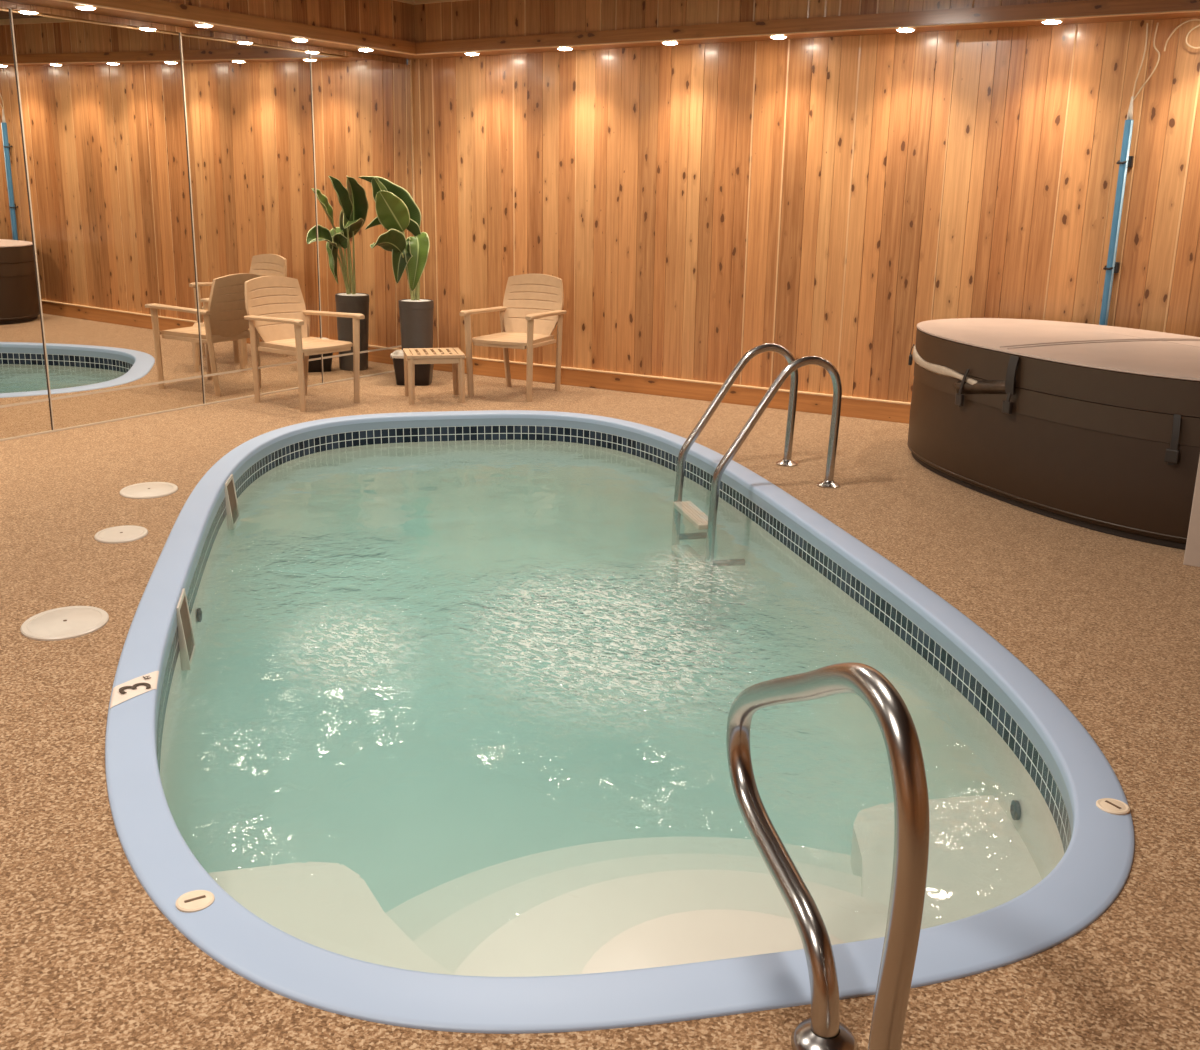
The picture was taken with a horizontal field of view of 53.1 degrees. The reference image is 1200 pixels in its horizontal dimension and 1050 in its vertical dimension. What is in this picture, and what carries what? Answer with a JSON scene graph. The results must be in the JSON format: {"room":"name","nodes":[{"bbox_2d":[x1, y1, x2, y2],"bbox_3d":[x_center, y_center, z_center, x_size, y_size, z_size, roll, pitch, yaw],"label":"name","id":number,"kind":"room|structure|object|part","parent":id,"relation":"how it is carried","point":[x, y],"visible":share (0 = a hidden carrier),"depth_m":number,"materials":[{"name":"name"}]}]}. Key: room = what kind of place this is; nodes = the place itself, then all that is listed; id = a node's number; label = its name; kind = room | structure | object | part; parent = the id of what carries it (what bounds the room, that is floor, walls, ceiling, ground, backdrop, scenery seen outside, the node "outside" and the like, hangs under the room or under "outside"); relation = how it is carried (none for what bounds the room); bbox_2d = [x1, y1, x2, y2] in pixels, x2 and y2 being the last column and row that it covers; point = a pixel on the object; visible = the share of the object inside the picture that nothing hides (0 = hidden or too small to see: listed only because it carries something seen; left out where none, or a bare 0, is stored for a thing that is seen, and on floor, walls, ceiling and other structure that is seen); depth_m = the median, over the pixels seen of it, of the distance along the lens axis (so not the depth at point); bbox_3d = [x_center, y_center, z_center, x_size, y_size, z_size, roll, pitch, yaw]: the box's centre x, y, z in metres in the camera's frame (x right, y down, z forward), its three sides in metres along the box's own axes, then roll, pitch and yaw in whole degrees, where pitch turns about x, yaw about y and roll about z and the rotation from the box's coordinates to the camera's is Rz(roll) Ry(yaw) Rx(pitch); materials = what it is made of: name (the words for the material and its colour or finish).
{"room":"indoor swimming pool","nodes":[
{"label":"indoor swimming pool","id":0,"kind":"room"},
{"bbox_2d":[0,1,406,63],"bbox_3d":[-4.166,-1.646,5.926,0.064,2.860,9.800,10,18,30],"label":"wall","id":1,"kind":"structure","parent":0,"point":[10,5],"depth_m":7.86,"materials":[{"name":"brown wood"}]},
{"bbox_2d":[73,3,97,9],"bbox_3d":[-2.944,-2.965,6.882,0.128,0.030,0.128,10,18,30],"label":"puck light","id":2,"kind":"object","parent":1,"relation":"attached to","point":[82,7],"visible":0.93,"depth_m":6.85,"materials":[{"name":"white plastic"}]},
{"bbox_2d":[193,22,213,27],"bbox_3d":[-2.498,-3.154,7.581,0.128,0.030,0.128,10,18,30],"label":"puck light","id":3,"kind":"object","parent":1,"relation":"attached to","point":[198,24],"visible":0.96,"depth_m":7.55,"materials":[{"name":"white plastic"}]},
{"bbox_2d":[0,0,415,54],"bbox_3d":[-4.052,-2.589,5.368,0.410,0.030,9.420,10,18,30],"label":"trim","id":4,"kind":"structure","parent":1,"relation":"attached to","point":[43,3],"depth_m":7.71,"materials":[{"name":"brown wood"}]},
{"bbox_2d":[290,36,308,41],"bbox_3d":[-2.062,-3.338,8.262,0.128,0.030,0.128,10,18,30],"label":"puck light","id":5,"kind":"object","parent":1,"relation":"attached to","point":[291,38],"visible":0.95,"depth_m":8.23,"materials":[{"name":"white plastic"}]},
{"bbox_2d":[357,47,373,51],"bbox_3d":[-1.715,-3.485,8.805,0.128,0.030,0.128,10,18,30],"label":"puck light","id":6,"kind":"object","parent":1,"relation":"attached to","point":[358,48],"visible":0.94,"depth_m":8.77,"materials":[{"name":"white plastic"}]},
{"bbox_2d":[0,370,1199,1049],"bbox_3d":[-0.478,0.398,4.122,8.600,0.001,9.800,10,18,30],"label":"floor","id":7,"kind":"structure","parent":0,"point":[1110,624],"depth_m":3.67,"materials":[{"name":"brown carpet"}]},
{"bbox_2d":[20,606,108,640],"bbox_3d":[-1.880,0.341,4.226,0.283,0.013,0.334,-2,16,-11],"label":"lid","id":8,"kind":"object","parent":7,"relation":"on","point":[63,623],"visible":1,"depth_m":4.20,"materials":[{"name":"beige plastic"}]},
{"bbox_2d":[94,525,147,543],"bbox_3d":[-2.108,0.039,5.295,0.220,0.013,0.260,-2,16,-10],"label":"lid","id":9,"kind":"object","parent":7,"relation":"on","point":[127,533],"visible":1,"depth_m":5.27,"materials":[{"name":"beige plastic"}]},
{"bbox_2d":[120,482,177,498],"bbox_3d":[-2.273,-0.178,6.061,0.275,0.013,0.326,-2,16,-11],"label":"lid","id":10,"kind":"object","parent":7,"relation":"on","point":[147,490],"visible":1,"depth_m":6.03,"materials":[{"name":"beige plastic"}]},
{"bbox_2d":[0,7,412,440],"bbox_3d":[-3.696,-1.603,6.593,0.015,2.432,8.170,11,19,30],"label":"mirror","id":11,"kind":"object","parent":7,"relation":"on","point":[148,175],"depth_m":7.95,"materials":[{"name":"clear glass"}]},
{"bbox_3d":[-3.671,-1.712,6.603,0.008,2.228,1.168,11,19,30],"label":"mirror panel","id":12,"kind":"part","parent":11,"relation":"part of","materials":[{"name":"clear glass"}]},
{"bbox_3d":[-3.702,-0.542,6.938,0.008,0.194,1.168,11,19,30],"label":"mirror panel","id":13,"kind":"part","parent":11,"relation":"part of","materials":[{"name":"clear glass"}]},
{"bbox_3d":[-3.052,-1.974,7.572,0.008,2.228,1.168,11,19,30],"label":"mirror panel","id":14,"kind":"part","parent":11,"relation":"part of","materials":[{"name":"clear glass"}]},
{"bbox_3d":[-3.083,-0.804,7.908,0.008,0.194,1.168,11,19,30],"label":"mirror panel","id":15,"kind":"part","parent":11,"relation":"part of","materials":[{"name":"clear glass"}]},
{"bbox_3d":[-2.438,-2.233,8.534,0.008,2.228,1.148,11,19,30],"label":"mirror panel","id":16,"kind":"part","parent":11,"relation":"part of","materials":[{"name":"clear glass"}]},
{"bbox_3d":[-2.468,-1.064,8.869,0.008,0.194,1.148,11,19,30],"label":"mirror panel","id":17,"kind":"part","parent":11,"relation":"part of","materials":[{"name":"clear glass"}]},
{"bbox_3d":[-1.840,-2.486,9.468,0.008,2.228,1.103,11,19,30],"label":"mirror panel","id":18,"kind":"part","parent":11,"relation":"part of","materials":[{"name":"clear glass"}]},
{"bbox_3d":[-1.871,-1.317,9.804,0.008,0.194,1.103,11,19,30],"label":"mirror panel","id":19,"kind":"part","parent":11,"relation":"part of","materials":[{"name":"clear glass"}]},
{"bbox_2d":[244,276,364,411],"bbox_3d":[-2.103,-1.294,8.471,0.669,0.870,0.620,12,19,35],"label":"chair","id":20,"kind":"object","parent":7,"relation":"on","point":[276,310],"visible":1,"depth_m":8.49,"materials":[{"name":"beige wood"}]},
{"bbox_3d":[-2.431,-1.158,8.457,0.043,0.606,0.096,-2,16,-9],"label":"leg","id":21,"kind":"part","parent":20,"relation":"part of","materials":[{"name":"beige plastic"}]},
{"bbox_3d":[-2.223,-1.399,8.194,0.587,0.037,0.081,12,19,36],"label":"armrest","id":22,"kind":"part","parent":20,"relation":"part of","materials":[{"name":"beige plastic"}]},
{"bbox_3d":[-2.295,-1.530,8.554,0.184,0.465,0.504,12,19,35],"label":"backrest","id":23,"kind":"part","parent":20,"relation":"part of","materials":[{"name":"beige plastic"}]},
{"bbox_3d":[-2.034,-1.066,8.149,0.050,0.606,0.065,-2,16,-9],"label":"leg","id":24,"kind":"part","parent":20,"relation":"part of","materials":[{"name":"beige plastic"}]},
{"bbox_3d":[-2.071,-1.269,8.453,0.490,0.032,0.470,12,19,35],"label":"seat","id":25,"kind":"part","parent":20,"relation":"part of","materials":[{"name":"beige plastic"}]},
{"bbox_3d":[-2.155,-1.256,8.821,0.096,0.606,0.043,-1,16,-8],"label":"leg","id":26,"kind":"part","parent":20,"relation":"part of","materials":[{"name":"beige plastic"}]},
{"bbox_3d":[-1.910,-1.509,8.606,0.587,0.037,0.081,11,19,33],"label":"armrest","id":27,"kind":"part","parent":20,"relation":"part of","materials":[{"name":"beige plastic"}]},
{"bbox_3d":[-1.730,-1.174,8.550,0.065,0.606,0.050,-1,16,-8],"label":"leg","id":28,"kind":"part","parent":20,"relation":"part of","materials":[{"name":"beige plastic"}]},
{"bbox_2d":[358,176,433,349],"bbox_3d":[-1.587,-1.931,9.480,0.592,1.568,0.391,-10,19,-33],"label":"potted plant","id":29,"kind":"object","parent":7,"relation":"on","point":[397,211],"visible":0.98,"depth_m":9.40,"materials":[{"name":"green plant"}]},
{"bbox_3d":[-1.478,-1.502,9.712,0.278,0.620,0.278,10,18,30],"label":"pot","id":30,"kind":"part","parent":29,"relation":"part of","materials":[{"name":"grey ceramic"}]},
{"bbox_2d":[390,350,433,385],"bbox_3d":[-1.462,-1.235,9.452,0.333,0.245,0.289,1,16,0],"label":"waste bin","id":31,"kind":"object","parent":7,"relation":"on","point":[423,372],"visible":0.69,"depth_m":9.35,"materials":[{"name":"black plastic"}]},
{"bbox_2d":[403,348,464,404],"bbox_3d":[-1.208,-1.088,8.751,0.410,0.348,0.410,-3,16,-13],"label":"side table","id":32,"kind":"object","parent":7,"relation":"on","point":[412,356],"visible":1,"depth_m":8.59,"materials":[{"name":"beige wood"}]},
{"bbox_3d":[-1.421,-1.116,8.880,0.045,0.326,0.044,10,18,30],"label":"leg","id":33,"kind":"part","parent":32,"relation":"part of","materials":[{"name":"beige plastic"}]},
{"bbox_3d":[-1.340,-1.022,8.549,0.044,0.326,0.045,10,18,30],"label":"leg","id":34,"kind":"part","parent":32,"relation":"part of","materials":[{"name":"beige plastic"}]},
{"bbox_3d":[-1.078,-1.133,8.959,0.044,0.326,0.045,10,18,30],"label":"leg","id":35,"kind":"part","parent":32,"relation":"part of","materials":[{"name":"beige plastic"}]},
{"bbox_3d":[-0.996,-1.040,8.629,0.045,0.326,0.044,10,18,30],"label":"leg","id":36,"kind":"part","parent":32,"relation":"part of","materials":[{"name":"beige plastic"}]},
{"bbox_2d":[459,274,566,401],"bbox_3d":[-0.619,-1.416,8.985,0.620,0.870,0.669,8,17,24],"label":"chair","id":37,"kind":"object","parent":7,"relation":"on","point":[531,310],"visible":1,"depth_m":9.10,"materials":[{"name":"beige wood"}]},
{"bbox_3d":[-0.970,-1.255,8.882,0.065,0.606,0.050,-5,17,-20],"label":"leg","id":38,"kind":"part","parent":37,"relation":"part of","materials":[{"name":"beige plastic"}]},
{"bbox_3d":[-0.874,-1.606,9.008,0.081,0.037,0.587,8,17,25],"label":"armrest","id":39,"kind":"part","parent":37,"relation":"part of","materials":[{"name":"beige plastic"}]},
{"bbox_3d":[-0.735,-1.374,9.319,0.096,0.606,0.043,-5,17,-20],"label":"leg","id":40,"kind":"part","parent":37,"relation":"part of","materials":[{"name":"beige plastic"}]},
{"bbox_3d":[-0.636,-1.388,8.956,0.470,0.032,0.490,8,17,24],"label":"seat","id":41,"kind":"part","parent":37,"relation":"part of","materials":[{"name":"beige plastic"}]},
{"bbox_3d":[-0.503,-1.191,8.676,0.050,0.606,0.065,-5,17,-19],"label":"leg","id":42,"kind":"part","parent":37,"relation":"part of","materials":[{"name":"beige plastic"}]},
{"bbox_3d":[-0.514,-1.669,9.143,0.504,0.465,0.184,8,17,24],"label":"backrest","id":43,"kind":"part","parent":37,"relation":"part of","materials":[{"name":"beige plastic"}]},
{"bbox_3d":[-0.394,-1.540,8.796,0.081,0.037,0.587,7,17,22],"label":"armrest","id":44,"kind":"part","parent":37,"relation":"part of","materials":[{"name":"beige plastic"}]},
{"bbox_3d":[-0.311,-1.315,9.132,0.043,0.606,0.096,-5,17,-19],"label":"leg","id":45,"kind":"part","parent":37,"relation":"part of","materials":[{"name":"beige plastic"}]},
{"bbox_2d":[105,410,1134,1033],"bbox_3d":[-0.368,0.458,5.401,2.998,0.839,6.394,-3,16,-12],"label":"swimming pool","id":46,"kind":"object","parent":7,"relation":"in","point":[334,814],"visible":0.92,"depth_m":4.72,"materials":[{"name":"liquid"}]},
{"bbox_3d":[-1.596,0.394,4.548,0.094,0.246,0.231,-3,16,-12],"label":"skimmer frame","id":47,"kind":"part","parent":46,"relation":"part of","materials":[{"name":"beige plastic"}]},
{"bbox_3d":[-1.981,-0.124,6.380,0.093,0.246,0.230,-1,16,-8],"label":"skimmer frame","id":48,"kind":"part","parent":46,"relation":"part of","materials":[{"name":"beige plastic"}]},
{"bbox_3d":[-0.699,1.330,3.007,0.601,0.440,1.686,-11,19,-36],"label":"bench seat","id":49,"kind":"part","parent":46,"relation":"part of","materials":[{"name":"white plastic"}]},
{"bbox_2d":[160,440,1063,912],"bbox_3d":[-0.369,0.539,5.423,2.728,0.630,6.080,-3,16,-12],"label":"basin","id":50,"kind":"object","parent":46,"relation":"in","point":[335,766],"depth_m":5.23,"materials":[{"name":"green liquid"}]},
{"bbox_2d":[670,343,841,621],"bbox_3d":[0.840,-0.249,6.562,0.771,1.413,0.648,-3,16,-12],"label":"pool ladder","id":51,"kind":"object","parent":46,"relation":"attached to","point":[693,514],"visible":0.96,"depth_m":6.47,"materials":[{"name":"metal"}]},
{"bbox_3d":[0.759,-0.319,6.803,0.707,1.411,0.044,-3,16,-12],"label":"rail","id":52,"kind":"part","parent":51,"relation":"part of","materials":[{"name":"metal"}]},
{"bbox_3d":[0.994,1.252,3.372,0.601,0.440,1.686,4,16,12],"label":"bench seat","id":53,"kind":"part","parent":46,"relation":"part of","materials":[{"name":"white plastic"}]},
{"bbox_2d":[726,662,929,1049],"bbox_3d":[0.383,0.543,2.225,0.120,0.764,0.836,-3,16,-12],"label":"grab rail","id":54,"kind":"object","parent":7,"relation":"attached to","point":[824,1030],"visible":1,"depth_m":1.95,"materials":[{"name":"metal"}]},
{"bbox_2d":[907,318,1199,549],"bbox_3d":[2.653,-0.577,6.312,1.536,0.787,2.701,-5,17,-19],"label":"hot tub","id":55,"kind":"object","parent":7,"relation":"on","point":[1095,427],"visible":0.99,"depth_m":5.73,"materials":[{"name":"brown plastic"}]},
{"bbox_2d":[411,17,1199,402],"bbox_3d":[2.130,-2.073,7.786,8.600,2.860,0.064,10,18,30],"label":"wall","id":56,"kind":"structure","parent":0,"point":[695,208],"depth_m":8.19,"materials":[{"name":"brown wood"}]},
{"bbox_2d":[408,59,414,235],"bbox_3d":[-1.543,-2.536,9.961,0.022,2.475,0.020,10,18,30],"label":"trim","id":57,"kind":"structure","parent":56,"relation":"attached to","point":[409,60],"depth_m":9.78,"materials":[{"name":"brown wood"}]},
{"bbox_2d":[464,52,480,55],"bbox_3d":[-0.955,-3.519,8.967,0.128,0.030,0.128,10,18,30],"label":"puck light","id":58,"kind":"object","parent":56,"relation":"attached to","point":[468,53],"visible":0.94,"depth_m":8.94,"materials":[{"name":"white plastic"}]},
{"bbox_2d":[557,47,573,50],"bbox_3d":[-0.249,-3.392,8.550,0.128,0.030,0.128,10,18,30],"label":"puck light","id":59,"kind":"object","parent":56,"relation":"attached to","point":[559,48],"visible":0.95,"depth_m":8.52,"materials":[{"name":"white plastic"}]},
{"bbox_2d":[661,41,679,44],"bbox_3d":[0.474,-3.262,8.123,0.128,0.030,0.128,10,18,30],"label":"puck light","id":60,"kind":"object","parent":56,"relation":"attached to","point":[665,42],"visible":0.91,"depth_m":8.09,"materials":[{"name":"white plastic"}]},
{"bbox_2d":[433,356,910,423],"bbox_3d":[2.089,-0.749,8.121,8.600,0.128,0.024,10,18,30],"label":"baseboard","id":61,"kind":"structure","parent":56,"relation":"attached to","point":[873,410],"depth_m":8.96,"materials":[{"name":"brown wood"}]},
{"bbox_2d":[769,35,788,38],"bbox_3d":[1.147,-3.141,7.726,0.128,0.030,0.128,10,18,30],"label":"puck light","id":62,"kind":"object","parent":56,"relation":"attached to","point":[772,36],"visible":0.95,"depth_m":7.69,"materials":[{"name":"white plastic"}]},
{"bbox_2d":[380,9,1199,59],"bbox_3d":[2.030,-3.046,7.321,8.600,0.030,0.380,10,18,30],"label":"trim","id":63,"kind":"structure","parent":56,"relation":"attached to","point":[1186,14],"depth_m":7.71,"materials":[{"name":"brown wood"}]},
{"bbox_2d":[895,27,916,31],"bbox_3d":[1.857,-3.013,7.307,0.128,0.030,0.128,10,18,30],"label":"puck light","id":64,"kind":"object","parent":56,"relation":"attached to","point":[898,29],"visible":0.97,"depth_m":7.27,"materials":[{"name":"white plastic"}]},
{"bbox_2d":[1040,19,1063,23],"bbox_3d":[2.585,-2.882,6.877,0.128,0.030,0.128,10,18,30],"label":"puck light","id":65,"kind":"object","parent":56,"relation":"attached to","point":[1059,20],"visible":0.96,"depth_m":6.85,"materials":[{"name":"white plastic"}]},
{"bbox_2d":[1099,96,1133,325],"bbox_3d":[3.076,-1.495,7.254,0.087,2.060,0.079,10,18,30],"label":"pole","id":66,"kind":"object","parent":56,"relation":"attached to","point":[1125,162],"visible":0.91,"depth_m":7.13,"materials":[{"name":"blue plastic"}]},
{"bbox_2d":[1132,19,1199,100],"bbox_3d":[3.293,-2.630,6.809,0.477,0.436,0.019,10,18,30],"label":"coil","id":67,"kind":"object","parent":56,"relation":"attached to","point":[1191,19],"visible":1,"depth_m":6.86,"materials":[{"name":"white plastic"}]},
{"bbox_2d":[1183,456,1199,566],"bbox_3d":[3.507,-1.046,4.186,2.305,2.860,0.130,10,18,30],"label":"wall","id":68,"kind":"structure","parent":0,"point":[1192,550],"depth_m":5.04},
{"bbox_3d":[-0.450,-2.383,3.353,8.630,0.050,9.796,10,18,30],"label":"ceiling","id":69,"kind":"structure","parent":0,"visible":0},
{"bbox_2d":[162,0,414,41],"bbox_3d":[-3.887,-2.726,5.214,0.064,0.390,9.400,10,18,30],"label":"soffit","id":70,"kind":"structure","parent":69,"relation":"attached to","point":[392,19],"depth_m":8.38,"materials":[{"name":"brown wood"}]},
{"bbox_2d":[394,0,414,4],"bbox_3d":[-3.852,-2.882,5.148,0.021,0.048,9.400,10,18,30],"label":"trim","id":71,"kind":"structure","parent":69,"relation":"attached to","point":[403,1],"depth_m":8.93,"materials":[{"name":"brown wood"}]},
{"bbox_2d":[415,0,464,4],"bbox_3d":[2.089,-3.297,6.946,8.200,0.048,0.021,10,18,30],"label":"trim","id":72,"kind":"structure","parent":69,"relation":"attached to","point":[416,1],"depth_m":8.91,"materials":[{"name":"brown wood"}]},
{"bbox_2d":[414,0,1084,42],"bbox_3d":[2.107,-3.143,7.024,8.200,0.390,0.064,10,18,30],"label":"soffit","id":73,"kind":"structure","parent":69,"relation":"attached to","point":[467,19],"depth_m":8.17,"materials":[{"name":"brown wood"}]},
{"bbox_3d":[-3.045,0.115,-0.312,8.600,2.860,0.064,10,18,30],"label":"wall","id":74,"kind":"structure","parent":0,"visible":0},
{"bbox_2d":[69,0,415,53],"bbox_3d":[-3.863,-2.562,5.231,0.018,0.080,9.382,10,18,30],"label":"trim","id":75,"kind":"structure","parent":74,"relation":"attached to","point":[160,7],"depth_m":7.76,"materials":[{"name":"brown wood"}]},
{"bbox_3d":[3.225,-0.317,1.563,0.065,2.860,9.800,10,18,30],"label":"wall","id":76,"kind":"structure","parent":0,"visible":0},
{"bbox_2d":[416,0,1199,53],"bbox_3d":[2.086,-2.979,7.037,8.200,0.080,0.018,10,18,30],"label":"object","id":77,"kind":"structure","parent":76,"relation":"attached to","point":[1087,7],"depth_m":7.42,"materials":[{"name":"brown wood"}]}
]}

